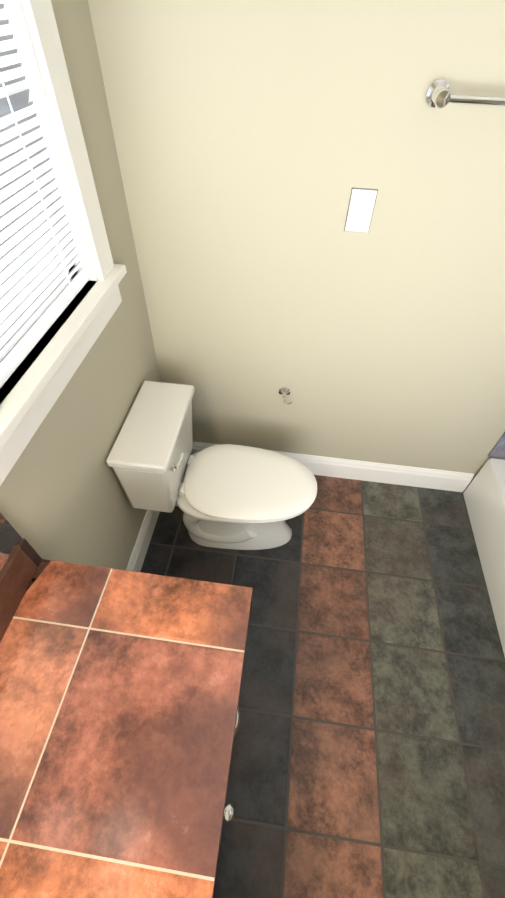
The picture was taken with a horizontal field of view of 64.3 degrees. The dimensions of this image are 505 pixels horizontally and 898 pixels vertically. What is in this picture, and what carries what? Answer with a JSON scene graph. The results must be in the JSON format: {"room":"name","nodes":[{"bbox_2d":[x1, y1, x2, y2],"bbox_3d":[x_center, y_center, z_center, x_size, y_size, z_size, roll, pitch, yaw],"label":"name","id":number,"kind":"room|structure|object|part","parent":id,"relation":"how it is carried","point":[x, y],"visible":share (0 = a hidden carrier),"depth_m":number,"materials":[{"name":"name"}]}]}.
{"room":"bathroom","nodes":[
{"label":"bathroom","id":0,"kind":"room"},
{"bbox_2d":[0,0,160,592],"bbox_3d":[-0.646,0.192,0.398,0.120,2.690,2.980,7,50,4],"label":"wall","id":1,"kind":"structure","parent":0,"point":[63,497],"depth_m":1.19,"materials":[{"name":"beige paint"}]},
{"bbox_2d":[0,513,21,574],"bbox_3d":[-0.641,0.508,-0.009,0.010,1.054,1.710,7,50,4],"label":"mirror","id":2,"kind":"object","parent":1,"relation":"attached to","point":[10,537],"visible":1,"depth_m":0.89,"materials":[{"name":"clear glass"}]},
{"bbox_2d":[0,0,126,485],"bbox_3d":[-0.539,-0.553,0.686,0.205,1.425,1.190,7,50,4],"label":"window unit","id":3,"kind":"structure","parent":1,"relation":"in","point":[55,254],"depth_m":0.93,"materials":[{"name":"white wood"}]},
{"bbox_2d":[126,510,159,571],"bbox_3d":[-0.500,0.391,1.905,0.015,0.148,0.973,7,50,4],"label":"baseboard","id":4,"kind":"structure","parent":1,"relation":"attached to","point":[143,540],"depth_m":1.85,"materials":[{"name":"white wood"}]},
{"bbox_2d":[88,0,504,489],"bbox_3d":[0.753,-0.744,1.242,2.330,2.690,0.120,7,50,4],"label":"wall","id":5,"kind":"structure","parent":0,"point":[256,141],"depth_m":1.27,"materials":[{"name":"beige paint"}]},
{"bbox_2d":[279,387,291,404],"bbox_3d":[0.148,-0.236,1.809,0.064,0.052,0.066,7,50,4],"label":"hook","id":6,"kind":"object","parent":5,"relation":"attached to","point":[284,392],"visible":1,"depth_m":1.81,"materials":[{"name":"silver metal"}]},
{"bbox_2d":[190,442,473,491],"bbox_3d":[0.352,0.091,2.188,1.600,0.148,0.015,7,50,4],"label":"baseboard","id":7,"kind":"structure","parent":5,"relation":"attached to","point":[390,474],"depth_m":2.15,"materials":[{"name":"white wood"}]},
{"bbox_2d":[344,187,377,232],"bbox_3d":[0.332,-0.728,1.236,0.078,0.122,0.020,7,50,4],"label":"light switch","id":8,"kind":"object","parent":5,"relation":"attached to","point":[362,201],"visible":1,"depth_m":1.23,"materials":[{"name":"white plastic"}]},
{"bbox_2d":[426,79,504,107],"bbox_3d":[0.771,-0.836,0.972,0.674,0.054,0.085,7,50,4],"label":"towel rail","id":9,"kind":"object","parent":5,"relation":"attached to","point":[439,94],"visible":1,"depth_m":0.97,"materials":[{"name":"silver metal"}]},
{"bbox_2d":[140,475,504,897],"bbox_3d":[1.144,1.307,1.337,3.800,0.100,2.980,7,50,4],"label":"floor","id":10,"kind":"structure","parent":0,"point":[368,756],"depth_m":1.54,"materials":[{"name":"tile"}]},
{"bbox_2d":[106,380,316,549],"bbox_3d":[-0.104,0.156,1.741,0.754,0.721,0.430,7,50,4],"label":"toilet","id":11,"kind":"object","parent":10,"relation":"on","point":[232,496],"visible":1,"depth_m":1.62,"materials":[{"name":"white ceramic"}]},
{"bbox_3d":[-0.365,-0.097,1.498,0.210,0.035,0.430,7,50,4],"label":"tank lid","id":12,"kind":"part","parent":11,"relation":"part of","materials":[{"name":"white ceramic"}]},
{"bbox_3d":[-0.373,0.015,1.631,0.195,0.311,0.408,7,50,4],"label":"tank","id":13,"kind":"part","parent":11,"relation":"part of","materials":[{"name":"white ceramic"}]},
{"bbox_3d":[-0.276,0.045,1.476,0.028,0.028,0.090,7,50,4],"label":"lever","id":14,"kind":"part","parent":11,"relation":"part of","materials":[{"name":"silver metal"}]},
{"bbox_3d":[-0.012,0.140,1.703,0.570,0.042,0.384,7,50,4],"label":"seat","id":15,"kind":"part","parent":11,"relation":"part of","materials":[{"name":"white plastic"}]},
{"bbox_2d":[224,594,252,821],"bbox_3d":[-0.390,1.245,0.782,0.576,0.753,1.693,7,50,4],"label":"bathroom vanity","id":16,"kind":"object","parent":10,"relation":"on","point":[229,813],"depth_m":0.96,"materials":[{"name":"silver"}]},
{"bbox_2d":[0,558,252,897],"bbox_3d":[-0.386,0.974,0.482,0.557,0.060,1.710,7,50,4],"label":"countertop","id":17,"kind":"structure","parent":16,"relation":"on","point":[120,689],"depth_m":0.80,"materials":[{"name":"brown tile"}]},
{"bbox_2d":[463,458,504,655],"bbox_3d":[1.413,0.694,1.607,0.714,0.300,1.372,7,50,4],"label":"bathtub","id":18,"kind":"object","parent":10,"relation":"on","point":[484,494],"visible":0.97,"depth_m":1.87,"materials":[{"name":"white ceramic"}]},
{"bbox_3d":[1.782,0.471,0.237,0.120,2.690,2.980,7,50,4],"label":"wall","id":19,"kind":"structure","parent":0,"visible":0},
{"bbox_2d":[488,432,504,458],"bbox_3d":[1.445,0.000,0.793,0.730,1.840,1.400,7,50,4],"label":"tiled wall","id":20,"kind":"structure","parent":19,"relation":"attached to","point":[497,450],"depth_m":1.92,"materials":[{"name":"tile"}]}
]}

